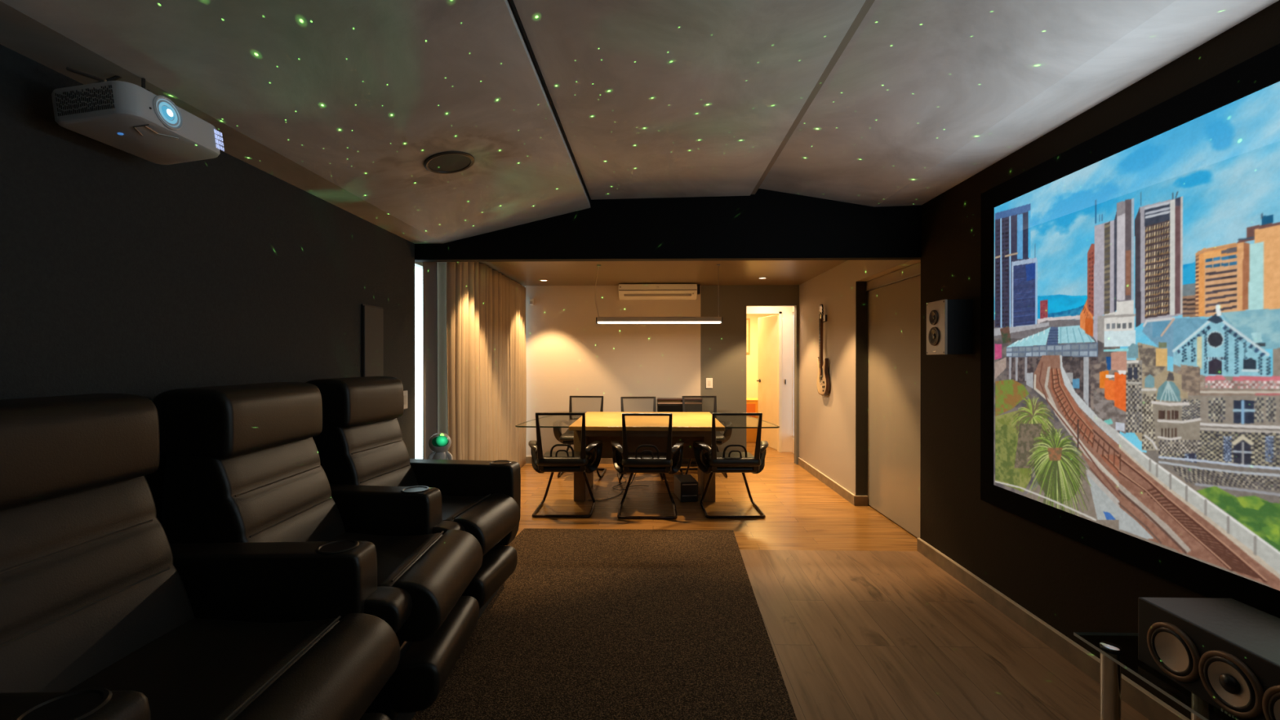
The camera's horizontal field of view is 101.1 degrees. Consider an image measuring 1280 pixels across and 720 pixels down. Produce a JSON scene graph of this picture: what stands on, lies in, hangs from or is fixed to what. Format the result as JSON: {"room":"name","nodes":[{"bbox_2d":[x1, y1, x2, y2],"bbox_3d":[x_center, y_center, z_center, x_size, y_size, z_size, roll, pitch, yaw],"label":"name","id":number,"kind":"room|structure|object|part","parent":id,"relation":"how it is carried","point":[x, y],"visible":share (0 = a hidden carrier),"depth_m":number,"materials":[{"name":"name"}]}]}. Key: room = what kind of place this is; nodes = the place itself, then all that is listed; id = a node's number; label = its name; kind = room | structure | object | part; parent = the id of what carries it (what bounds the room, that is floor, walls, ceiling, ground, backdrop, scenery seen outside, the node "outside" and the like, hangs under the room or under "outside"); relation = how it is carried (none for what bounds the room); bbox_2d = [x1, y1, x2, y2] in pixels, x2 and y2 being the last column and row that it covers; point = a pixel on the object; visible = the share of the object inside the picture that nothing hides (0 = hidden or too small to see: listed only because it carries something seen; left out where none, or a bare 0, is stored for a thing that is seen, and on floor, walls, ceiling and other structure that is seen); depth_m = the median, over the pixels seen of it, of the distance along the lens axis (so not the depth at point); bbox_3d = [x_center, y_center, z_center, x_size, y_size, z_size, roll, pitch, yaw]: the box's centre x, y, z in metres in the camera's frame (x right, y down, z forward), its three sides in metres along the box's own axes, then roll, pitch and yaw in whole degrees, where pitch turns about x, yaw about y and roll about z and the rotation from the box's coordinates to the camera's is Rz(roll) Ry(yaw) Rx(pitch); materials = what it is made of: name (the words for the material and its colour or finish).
{"room":"home theater","nodes":[
{"label":"home theater","id":0,"kind":"room"},
{"bbox_2d":[0,44,414,522],"bbox_3d":[-1.879,-0.003,1.013,0.393,2.700,5.530,0,0,1],"label":"wall","id":1,"kind":"structure","parent":0,"point":[122,272],"depth_m":1.83,"materials":[{"name":"black paint"}]},
{"bbox_2d":[360,303,383,377],"bbox_3d":[-1.618,-0.018,3.192,0.018,0.620,0.230,0,0,1],"label":"speaker panel","id":2,"kind":"object","parent":1,"relation":"attached to","point":[371,317],"visible":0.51,"depth_m":3.16,"materials":[{"name":"grey fabric"}]},
{"bbox_2d":[403,390,407,408],"bbox_3d":[-1.611,0.273,3.603,0.012,0.125,0.085,0,0,1],"label":"socket plate","id":3,"kind":"object","parent":1,"relation":"attached to","point":[405,393],"visible":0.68,"depth_m":3.61,"materials":[{"name":"white plastic"}]},
{"bbox_2d":[0,0,590,244],"bbox_3d":[-1.051,-0.973,0.990,1.262,0.296,5.530,0,0,1],"label":"ceiling","id":4,"kind":"structure","parent":0,"point":[344,103],"depth_m":1.81,"materials":[{"name":"grey paint"}]},
{"bbox_2d":[51,66,224,164],"bbox_3d":[-1.475,-0.750,1.573,0.238,0.228,0.326,0,0,1],"label":"projector","id":5,"kind":"object","parent":4,"relation":"hanging from","point":[129,117],"visible":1,"depth_m":1.49,"materials":[{"name":"white plastic"}]},
{"bbox_2d":[55,84,115,115],"bbox_3d":[-1.487,-0.695,1.412,0.162,0.082,0.003,0,0,1],"label":"vent","id":6,"kind":"object","parent":5,"relation":"attached to","point":[82,100],"depth_m":1.41,"materials":[{"name":"grey plastic"}]},
{"bbox_3d":[-1.531,-0.789,1.457,0.083,0.031,0.011,0,0,-20],"label":"mount arm","id":7,"kind":"part","parent":5,"relation":"part of","materials":[{"name":"black metal"}]},
{"bbox_2d":[213,128,224,151],"bbox_3d":[-1.363,-0.712,1.706,0.010,0.060,0.030,0,0,1],"label":"vent","id":8,"kind":"object","parent":5,"relation":"attached to","point":[216,142],"depth_m":1.70,"materials":[{"name":"white"}]},
{"bbox_2d":[423,151,474,173],"bbox_3d":[-0.916,-0.947,2.532,0.230,0.061,0.236,0,0,1],"label":"ceiling speaker","id":9,"kind":"object","parent":4,"relation":"attached to","point":[447,162],"visible":1,"depth_m":2.52,"materials":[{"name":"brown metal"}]},
{"bbox_2d":[427,154,470,171],"bbox_3d":[-0.915,-0.947,2.532,0.195,0.046,0.200,0,0,1],"label":"grille","id":10,"kind":"object","parent":9,"relation":"attached to","point":[436,162],"depth_m":2.52,"materials":[{"name":"brown"}]},
{"bbox_2d":[524,284,799,464],"bbox_3d":[0.172,0.188,6.815,4.200,2.290,0.120,0,0,1],"label":"wall","id":11,"kind":"structure","parent":0,"point":[568,353],"depth_m":6.76,"materials":[{"name":"beige paint"}]},
{"bbox_2d":[528,297,533,305],"bbox_3d":[-1.394,-0.750,6.768,0.056,0.085,0.049,0,0,1],"label":"sensor","id":12,"kind":"object","parent":11,"relation":"attached to","point":[531,300],"visible":1,"depth_m":6.75,"materials":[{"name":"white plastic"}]},
{"bbox_2d":[525,457,613,463],"bbox_3d":[-0.214,1.290,6.761,3.130,0.086,0.014,0,0,1],"label":"baseboard","id":13,"kind":"structure","parent":11,"relation":"attached to","point":[528,460],"depth_m":6.76,"materials":[{"name":"brown wood"}]},
{"bbox_2d":[618,284,700,300],"bbox_3d":[0.246,-0.859,6.638,1.026,0.185,0.224,0,0,1],"label":"air conditioner","id":14,"kind":"object","parent":11,"relation":"attached to","point":[626,291],"visible":1,"depth_m":6.55,"materials":[{"name":"white plastic"}]},
{"bbox_3d":[0.221,-0.908,6.540,0.970,0.067,0.022,0,0,1],"label":"panel","id":15,"kind":"part","parent":14,"relation":"part of","materials":[{"name":"white plastic"}]},
{"bbox_2d":[706,377,712,387],"bbox_3d":[0.888,0.295,6.744,0.085,0.128,0.012,0,0,1],"label":"light switch","id":16,"kind":"object","parent":11,"relation":"attached to","point":[708,380],"visible":1,"depth_m":6.74,"materials":[{"name":"white plastic"}]},
{"bbox_2d":[480,260,847,285],"bbox_3d":[0.427,-1.033,6.994,4.700,0.150,6.389,0,0,1],"label":"ceiling","id":17,"kind":"structure","parent":0,"point":[701,273],"depth_m":5.73,"materials":[{"name":"brown"}]},
{"bbox_2d":[422,262,526,468],"bbox_3d":[-1.545,0.188,5.291,0.153,2.273,2.900,0,0,1],"label":"curtain","id":18,"kind":"object","parent":17,"relation":"hanging from","point":[474,357],"visible":0.76,"depth_m":4.75,"materials":[{"name":"fabric"}]},
{"bbox_2d":[595,263,722,324],"bbox_3d":[0.186,-0.659,5.263,1.271,0.591,0.066,0,0,1],"label":"pendant lamp","id":19,"kind":"object","parent":17,"relation":"hanging from","point":[600,320],"visible":1,"depth_m":5.24,"materials":[{"name":"beige"}]},
{"bbox_3d":[-0.427,-0.688,5.279,0.045,0.532,0.008,0,0,1],"label":"power cord","id":20,"kind":"part","parent":19,"relation":"part of","materials":[{"name":"beige plastic"}]},
{"bbox_2d":[597,321,720,324],"bbox_3d":[0.191,-0.374,5.264,1.224,0.020,0.058,0,0,1],"label":"diffuser","id":21,"kind":"object","parent":19,"relation":"attached to","point":[599,322],"depth_m":5.24,"materials":[{"name":"beige plastic"}]},
{"bbox_2d":[508,0,866,199],"bbox_3d":[0.067,-1.169,0.961,1.325,0.086,5.530,0,0,1],"label":"ceiling","id":22,"kind":"structure","parent":0,"point":[651,99],"depth_m":2.15,"materials":[{"name":"grey paint"}]},
{"bbox_2d":[508,0,591,203],"bbox_3d":[-0.418,-1.117,0.971,0.004,0.026,5.526,0,0,1],"label":"trim","id":23,"kind":"structure","parent":22,"relation":"attached to","point":[511,2],"depth_m":2.11,"materials":[{"name":"black paint"}]},
{"bbox_2d":[746,314,776,398],"bbox_3d":[1.574,0.183,8.838,2.300,2.290,2.250,0,0,1],"label":"wall","id":24,"kind":"structure","parent":0,"point":[752,358],"depth_m":9.85,"materials":[{"name":"beige paint"}]},
{"bbox_2d":[746,318,750,353],"bbox_3d":[1.770,-0.445,9.840,0.560,0.660,0.034,0,0,1],"label":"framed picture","id":25,"kind":"object","parent":24,"relation":"attached to","point":[748,320],"visible":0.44,"depth_m":9.82,"materials":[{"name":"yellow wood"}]},
{"bbox_2d":[746,311,782,452],"bbox_3d":[1.699,0.315,8.015,0.732,2.030,0.800,0,0,1],"label":"door","id":26,"kind":"structure","parent":24,"relation":"in","point":[770,327],"depth_m":7.94,"materials":[{"name":"beige wood"}]},
{"bbox_2d":[746,306,793,452],"bbox_3d":[1.495,0.186,7.675,2.200,2.290,0.080,0,0,1],"label":"door frame","id":27,"kind":"structure","parent":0,"point":[787,314],"depth_m":7.62,"materials":[{"name":"beige wood"}]},
{"bbox_2d":[791,306,794,453],"bbox_3d":[2.246,0.187,7.220,0.115,2.290,0.793,0,0,1],"label":"wall","id":28,"kind":"structure","parent":0,"point":[793,307],"depth_m":7.56,"materials":[{"name":"beige paint"}]},
{"bbox_2d":[792,311,794,438],"bbox_3d":[2.227,0.221,7.452,0.035,1.820,0.330,0,0,1],"label":"window","id":29,"kind":"structure","parent":28,"relation":"in","point":[793,312],"depth_m":7.61,"materials":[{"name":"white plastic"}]},
{"bbox_2d":[515,442,1148,719],"bbox_3d":[0.356,1.389,4.196,4.700,0.100,12.000,0,0,1],"label":"floor","id":30,"kind":"structure","parent":0,"point":[853,635],"depth_m":2.86,"materials":[{"name":"brown wood"}]},
{"bbox_2d":[394,586,500,719],"bbox_3d":[-1.286,1.273,0.716,0.807,0.150,4.960,0,0,1],"label":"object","id":31,"kind":"structure","parent":30,"relation":"on","point":[401,716],"depth_m":1.96,"materials":[{"name":"black"}]},
{"bbox_2d":[0,393,399,719],"bbox_3d":[-1.149,0.646,1.161,0.933,1.103,0.717,0,0,-2],"label":"leather recliner","id":32,"kind":"object","parent":31,"relation":"on","point":[98,621],"visible":1,"depth_m":1.25,"materials":[{"name":"black leather"}]},
{"bbox_3d":[-1.210,0.815,0.865,0.697,0.466,0.128,0,0,-2],"label":"armrest","id":33,"kind":"part","parent":32,"relation":"part of","materials":[{"name":"black leather"}]},
{"bbox_3d":[-1.422,0.577,1.226,0.334,0.700,0.560,0,0,-2],"label":"backrest","id":34,"kind":"part","parent":32,"relation":"part of","materials":[{"name":"black leather"}]},
{"bbox_2d":[67,617,339,719],"bbox_3d":[-1.152,0.831,1.235,0.647,0.229,0.560,0,0,-2],"label":"seat cushion","id":35,"kind":"object","parent":32,"relation":"on","point":[186,668],"depth_m":1.27,"materials":[{"name":"black leather"}]},
{"bbox_2d":[152,382,483,719],"bbox_3d":[-1.129,0.644,1.911,0.933,1.103,0.697,0,0,-2],"label":"leather recliner","id":36,"kind":"object","parent":31,"relation":"on","point":[251,522],"visible":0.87,"depth_m":1.72,"materials":[{"name":"black leather"}]},
{"bbox_3d":[-1.403,0.575,1.974,0.334,0.700,0.540,0,0,-2],"label":"backrest","id":37,"kind":"part","parent":36,"relation":"part of","materials":[{"name":"black leather"}]},
{"bbox_3d":[-1.189,0.813,1.624,0.697,0.466,0.128,0,0,-2],"label":"armrest","id":38,"kind":"part","parent":36,"relation":"part of","materials":[{"name":"black leather"}]},
{"bbox_2d":[329,532,442,586],"bbox_3d":[-1.133,0.829,1.984,0.647,0.229,0.540,0,0,-2],"label":"seat cushion","id":39,"kind":"object","parent":36,"relation":"on","point":[397,556],"depth_m":2.04,"materials":[{"name":"black leather"}]},
{"bbox_2d":[305,376,520,609],"bbox_3d":[-1.139,0.642,2.688,0.933,1.103,0.776,0,0,7],"label":"leather recliner","id":40,"kind":"object","parent":31,"relation":"on","point":[376,488],"visible":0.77,"depth_m":2.56,"materials":[{"name":"black leather"}]},
{"bbox_3d":[-1.408,0.573,2.720,0.334,0.700,0.470,0,0,7],"label":"backrest","id":41,"kind":"part","parent":40,"relation":"part of","materials":[{"name":"black leather"}]},
{"bbox_3d":[-1.248,0.811,2.375,0.697,0.466,0.128,0,0,7],"label":"armrest","id":42,"kind":"part","parent":40,"relation":"part of","materials":[{"name":"black leather"}]},
{"bbox_2d":[441,494,488,521],"bbox_3d":[-1.140,0.827,2.687,0.647,0.229,0.470,0,0,7],"label":"seat cushion","id":43,"kind":"object","parent":40,"relation":"on","point":[455,507],"depth_m":2.68,"materials":[{"name":"black leather"}]},
{"bbox_3d":[-1.100,0.809,2.991,0.837,0.466,0.132,0,0,7],"label":"armrest","id":44,"kind":"part","parent":40,"relation":"part of","materials":[{"name":"black leather"}]},
{"bbox_2d":[528,412,602,517],"bbox_3d":[-0.666,0.889,4.680,0.652,0.896,0.551,0,0,0],"label":"chair","id":45,"kind":"object","parent":30,"relation":"on","point":[584,461],"visible":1,"depth_m":4.50,"materials":[{"name":"black leather"}]},
{"bbox_3d":[-0.898,0.864,4.646,0.188,0.285,0.333,0,0,0],"label":"armrest","id":46,"kind":"part","parent":45,"relation":"part of","materials":[{"name":"black leather"}]},
{"bbox_3d":[-0.668,0.691,4.462,0.420,0.499,0.110,0,0,0],"label":"frame","id":47,"kind":"part","parent":45,"relation":"part of","materials":[{"name":"black plastic"}]},
{"bbox_3d":[-0.666,0.877,4.713,0.430,0.098,0.485,0,0,0],"label":"seat","id":48,"kind":"part","parent":45,"relation":"part of","materials":[{"name":"black leather"}]},
{"bbox_3d":[-0.435,0.864,4.643,0.188,0.285,0.333,0,0,0],"label":"armrest","id":49,"kind":"part","parent":45,"relation":"part of","materials":[{"name":"black leather"}]},
{"bbox_2d":[553,395,606,478],"bbox_3d":[-0.673,0.886,6.177,0.652,0.896,0.551,0,0,4],"label":"chair","id":50,"kind":"object","parent":30,"relation":"on","point":[567,437],"visible":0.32,"depth_m":6.09,"materials":[{"name":"black metal"}]},
{"bbox_3d":[-0.901,0.860,6.230,0.188,0.285,0.333,0,0,4],"label":"armrest","id":51,"kind":"part","parent":50,"relation":"part of","materials":[{"name":"black leather"}]},
{"bbox_3d":[-0.675,0.873,6.144,0.430,0.098,0.485,0,0,4],"label":"seat","id":52,"kind":"part","parent":50,"relation":"part of","materials":[{"name":"black leather"}]},
{"bbox_3d":[-0.656,0.686,6.393,0.420,0.499,0.110,0,0,4],"label":"frame","id":53,"kind":"part","parent":50,"relation":"part of","materials":[{"name":"black plastic"}]},
{"bbox_2d":[411,528,796,719],"bbox_3d":[-0.257,1.343,1.230,1.825,0.006,5.840,0,0,1],"label":"carpet","id":54,"kind":"object","parent":30,"relation":"on","point":[587,624],"visible":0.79,"depth_m":2.52,"materials":[{"name":"brown carpet"}]},
{"bbox_2d":[587,484,648,500],"bbox_3d":[-0.223,1.324,5.268,0.168,0.021,0.768,0,0,41],"label":"power cable","id":55,"kind":"object","parent":30,"relation":"on","point":[637,485],"visible":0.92,"depth_m":5.17,"materials":[{"name":"black plastic"}]},
{"bbox_2d":[612,472,636,490],"bbox_3d":[-0.212,0.983,5.687,0.293,0.695,0.796,0,0,-19],"label":"power cable","id":56,"kind":"object","parent":30,"relation":"on","point":[636,473],"visible":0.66,"depth_m":5.37,"materials":[{"name":"black plastic"}]},
{"bbox_2d":[617,396,663,480],"bbox_3d":[0.000,0.886,6.029,0.652,0.896,0.551,0,0,-5],"label":"chair","id":57,"kind":"object","parent":30,"relation":"on","point":[620,478],"visible":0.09,"depth_m":6.26,"materials":[{"name":"black metal"}]},
{"bbox_3d":[-0.017,0.687,6.246,0.420,0.499,0.110,0,0,-5],"label":"frame","id":58,"kind":"part","parent":57,"relation":"part of","materials":[{"name":"black plastic"}]},
{"bbox_2d":[515,411,779,502],"bbox_3d":[0.074,0.961,5.292,2.356,0.752,1.280,0,0,1],"label":"meeting table","id":59,"kind":"object","parent":30,"relation":"on","point":[687,428],"visible":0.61,"depth_m":4.99,"materials":[{"name":"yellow wood"}]},
{"bbox_3d":[-0.860,0.594,5.315,0.487,0.012,1.280,0,0,1],"label":"glass","id":60,"kind":"part","parent":59,"relation":"part of","materials":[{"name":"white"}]},
{"bbox_3d":[-0.565,0.981,5.329,0.110,0.711,0.680,0,0,1],"label":"leg","id":61,"kind":"part","parent":59,"relation":"part of","materials":[{"name":"brown wood"}]},
{"bbox_3d":[0.071,0.796,5.197,1.320,0.341,0.030,0,0,1],"label":"modesty panel","id":62,"kind":"part","parent":59,"relation":"part of","materials":[{"name":"brown wood"}]},
{"bbox_3d":[0.061,0.657,4.767,1.200,0.061,0.050,0,0,1],"label":"cross rail","id":63,"kind":"part","parent":59,"relation":"part of","materials":[{"name":"brown wood"}]},
{"bbox_3d":[0.664,0.981,5.297,0.110,0.711,0.680,0,0,1],"label":"leg","id":64,"kind":"part","parent":59,"relation":"part of","materials":[{"name":"brown wood"}]},
{"bbox_3d":[1.008,0.594,5.268,0.487,0.012,1.280,0,0,1],"label":"glass","id":65,"kind":"part","parent":59,"relation":"part of","materials":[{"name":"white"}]},
{"bbox_2d":[611,413,684,519],"bbox_3d":[0.065,0.889,4.642,0.652,0.896,0.551,0,0,1],"label":"chair","id":66,"kind":"object","parent":30,"relation":"on","point":[645,461],"visible":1,"depth_m":4.46,"materials":[{"name":"black leather"}]},
{"bbox_3d":[-0.167,0.864,4.612,0.188,0.285,0.333,0,0,1],"label":"armrest","id":67,"kind":"part","parent":66,"relation":"part of","materials":[{"name":"black leather"}]},
{"bbox_3d":[0.066,0.877,4.675,0.430,0.098,0.485,0,0,1],"label":"seat","id":68,"kind":"part","parent":66,"relation":"part of","materials":[{"name":"black leather"}]},
{"bbox_3d":[0.060,0.691,4.424,0.420,0.499,0.110,0,0,1],"label":"frame","id":69,"kind":"part","parent":66,"relation":"part of","materials":[{"name":"black plastic"}]},
{"bbox_3d":[0.296,0.864,4.600,0.188,0.285,0.333,0,0,1],"label":"armrest","id":70,"kind":"part","parent":66,"relation":"part of","materials":[{"name":"black leather"}]},
{"bbox_2d":[657,397,702,466],"bbox_3d":[0.498,0.908,6.652,0.564,0.850,0.162,0,0,1],"label":"base cabinet","id":71,"kind":"object","parent":30,"relation":"on","point":[664,404],"visible":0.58,"depth_m":6.58,"materials":[{"name":"black"}]},
{"bbox_2d":[674,474,697,502],"bbox_3d":[0.445,1.242,5.112,0.170,0.190,0.343,0,0,-7],"label":"box","id":72,"kind":"object","parent":30,"relation":"on","point":[686,486],"visible":1,"depth_m":4.95,"materials":[{"name":"black plastic"}]},
{"bbox_2d":[679,395,732,477],"bbox_3d":[0.735,0.886,6.171,0.652,0.896,0.551,0,0,-3],"label":"chair","id":73,"kind":"object","parent":30,"relation":"on","point":[721,438],"visible":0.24,"depth_m":6.11,"materials":[{"name":"black plastic"}]},
{"bbox_3d":[0.725,0.686,6.388,0.420,0.499,0.110,0,0,-3],"label":"frame","id":74,"kind":"part","parent":73,"relation":"part of","materials":[{"name":"black plastic"}]},
{"bbox_3d":[0.736,0.873,6.138,0.430,0.098,0.485,0,0,-3],"label":"seat","id":75,"kind":"part","parent":73,"relation":"part of","materials":[{"name":"black leather"}]},
{"bbox_3d":[0.965,0.860,6.217,0.188,0.285,0.333,0,0,-3],"label":"armrest","id":76,"kind":"part","parent":73,"relation":"part of","materials":[{"name":"black leather"}]},
{"bbox_2d":[693,413,768,518],"bbox_3d":[0.809,0.889,4.658,0.652,0.896,0.551,0,0,-1],"label":"chair","id":77,"kind":"object","parent":30,"relation":"on","point":[712,461],"visible":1,"depth_m":4.48,"materials":[{"name":"black leather"}]},
{"bbox_3d":[0.578,0.864,4.620,0.188,0.285,0.333,0,0,-1],"label":"armrest","id":78,"kind":"part","parent":77,"relation":"part of","materials":[{"name":"black leather"}]},
{"bbox_3d":[0.809,0.877,4.691,0.430,0.098,0.485,0,0,-1],"label":"seat","id":79,"kind":"part","parent":77,"relation":"part of","materials":[{"name":"black leather"}]},
{"bbox_3d":[0.811,0.691,4.440,0.420,0.499,0.110,0,0,-1],"label":"frame","id":80,"kind":"part","parent":77,"relation":"part of","materials":[{"name":"black plastic"}]},
{"bbox_3d":[1.041,0.864,4.625,0.188,0.285,0.333,0,0,-1],"label":"armrest","id":81,"kind":"part","parent":77,"relation":"part of","materials":[{"name":"black leather"}]},
{"bbox_2d":[746,397,757,442],"bbox_3d":[1.761,0.986,8.711,0.520,0.685,0.420,0,0,1],"label":"base cabinet","id":82,"kind":"object","parent":30,"relation":"on","point":[751,403],"visible":0.21,"depth_m":8.51,"materials":[{"name":"orange paint"}]},
{"bbox_3d":[1.706,0.819,8.508,0.320,0.220,0.009,0,0,1],"label":"drawer","id":83,"kind":"part","parent":82,"relation":"part of","materials":[{"name":"orange wood"}]},
{"bbox_2d":[1073,631,1213,719],"bbox_3d":[1.686,1.143,1.313,0.385,0.408,1.025,0,0,1],"label":"stand","id":84,"kind":"object","parent":30,"relation":"on","point":[1111,664],"visible":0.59,"depth_m":1.72,"materials":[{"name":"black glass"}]},
{"bbox_3d":[1.549,1.151,1.734,0.052,0.390,0.052,0,0,1],"label":"leg","id":85,"kind":"part","parent":84,"relation":"part of","materials":[{"name":"silver metal"}]},
{"bbox_3d":[1.844,1.151,1.727,0.052,0.390,0.052,0,0,1],"label":"leg","id":86,"kind":"part","parent":84,"relation":"part of","materials":[{"name":"silver metal"}]},
{"bbox_2d":[1137,597,1279,719],"bbox_3d":[1.683,0.844,1.340,0.303,0.205,0.610,0,0,1],"label":"speaker","id":87,"kind":"object","parent":84,"relation":"on","point":[1225,652],"visible":1,"depth_m":1.46},
{"bbox_3d":[-1.284,1.030,3.416,0.310,0.622,0.310,0,0,1],"label":"side table","id":88,"kind":"object","parent":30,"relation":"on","visible":0},
{"bbox_2d":[427,432,453,459],"bbox_3d":[-1.289,0.592,3.389,0.140,0.245,0.145,0,0,25],"label":"projector","id":89,"kind":"object","parent":88,"relation":"on","point":[439,442],"visible":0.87,"depth_m":3.35,"materials":[{"name":"white"}]},
{"bbox_2d":[759,0,1279,206],"bbox_3d":[1.259,-1.168,0.930,1.270,0.209,5.530,0,0,1],"label":"ceiling","id":90,"kind":"structure","parent":0,"point":[924,96],"depth_m":2.10,"materials":[{"name":"grey paint"}]},
{"bbox_2d":[751,0,875,194],"bbox_3d":[0.723,-1.185,0.942,0.031,0.055,5.526,0,0,1],"label":"trim","id":91,"kind":"structure","parent":90,"relation":"attached to","point":[867,5],"depth_m":2.18,"materials":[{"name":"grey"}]},
{"bbox_2d":[799,0,1279,719],"bbox_3d":[2.042,-0.006,2.434,0.240,2.700,8.569,0,0,1],"label":"wall","id":92,"kind":"structure","parent":0,"point":[1071,585],"depth_m":3.06,"materials":[{"name":"black paint"}]},
{"bbox_2d":[414,188,921,262],"bbox_3d":[0.095,-1.048,3.765,4.200,0.664,0.085,0,0,1],"label":"beam","id":93,"kind":"structure","parent":92,"relation":"attached to","point":[766,224],"depth_m":3.71,"materials":[{"name":"black paint"}]},
{"bbox_2d":[817,304,829,395],"bbox_3d":[1.967,-0.108,5.667,0.075,0.983,0.335,0,0,1],"label":"electric guitar","id":94,"kind":"object","parent":92,"relation":"attached to","point":[823,380],"visible":1,"depth_m":5.64,"materials":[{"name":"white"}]},
{"bbox_2d":[798,457,856,505],"bbox_3d":[1.999,1.292,5.768,0.015,0.086,1.887,0,0,1],"label":"baseboard","id":95,"kind":"structure","parent":92,"relation":"attached to","point":[846,495],"depth_m":5.53,"materials":[{"name":"beige wood"}]},
{"bbox_2d":[853,496,867,506],"bbox_3d":[2.028,1.295,4.830,0.120,0.086,0.016,0,0,1],"label":"baseboard","id":96,"kind":"structure","parent":92,"relation":"attached to","point":[859,501],"depth_m":4.82,"materials":[{"name":"brown wood"}]},
{"bbox_2d":[855,281,867,495],"bbox_3d":[2.036,0.310,4.839,0.104,2.055,0.009,0,0,1],"label":"trim","id":97,"kind":"structure","parent":92,"relation":"attached to","point":[861,295],"depth_m":4.83,"materials":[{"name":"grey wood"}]},
{"bbox_2d":[866,262,920,537],"bbox_3d":[2.082,0.306,4.209,0.050,2.043,1.320,0,0,1],"label":"door","id":98,"kind":"structure","parent":92,"relation":"in","point":[894,299],"depth_m":4.28,"materials":[{"name":"taupe painted wood"}]},
{"bbox_3d":[2.086,-0.674,4.262,0.045,0.083,1.139,0,0,1],"label":"rail","id":99,"kind":"part","parent":98,"relation":"part of","materials":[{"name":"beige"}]},
{"bbox_2d":[926,299,972,355],"bbox_3d":[1.863,-0.194,3.185,0.176,0.324,0.212,0,0,1],"label":"wall speaker","id":100,"kind":"object","parent":92,"relation":"attached to","point":[948,322],"visible":1,"depth_m":3.08,"materials":[{"name":"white plastic"}]},
{"bbox_2d":[917,537,1190,719],"bbox_3d":[1.885,1.305,0.928,0.017,0.086,5.545,0,0,1],"label":"baseboard","id":101,"kind":"structure","parent":92,"relation":"attached to","point":[1145,705],"depth_m":2.47,"materials":[{"name":"brown wood"}]},
{"bbox_2d":[980,43,1279,617],"bbox_3d":[1.891,-0.070,1.516,0.034,1.717,2.880,0,0,1],"label":"projection screen","id":102,"kind":"object","parent":92,"relation":"attached to","point":[1130,276],"visible":1,"depth_m":1.95,"materials":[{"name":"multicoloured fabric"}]},
{"bbox_3d":[-1.907,0.192,5.292,0.120,2.290,3.031,0,0,1],"label":"wall","id":103,"kind":"structure","parent":0,"visible":0},
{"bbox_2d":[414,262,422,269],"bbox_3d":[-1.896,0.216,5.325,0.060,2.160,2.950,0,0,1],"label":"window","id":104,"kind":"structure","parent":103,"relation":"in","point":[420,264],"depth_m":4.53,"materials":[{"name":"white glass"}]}
]}

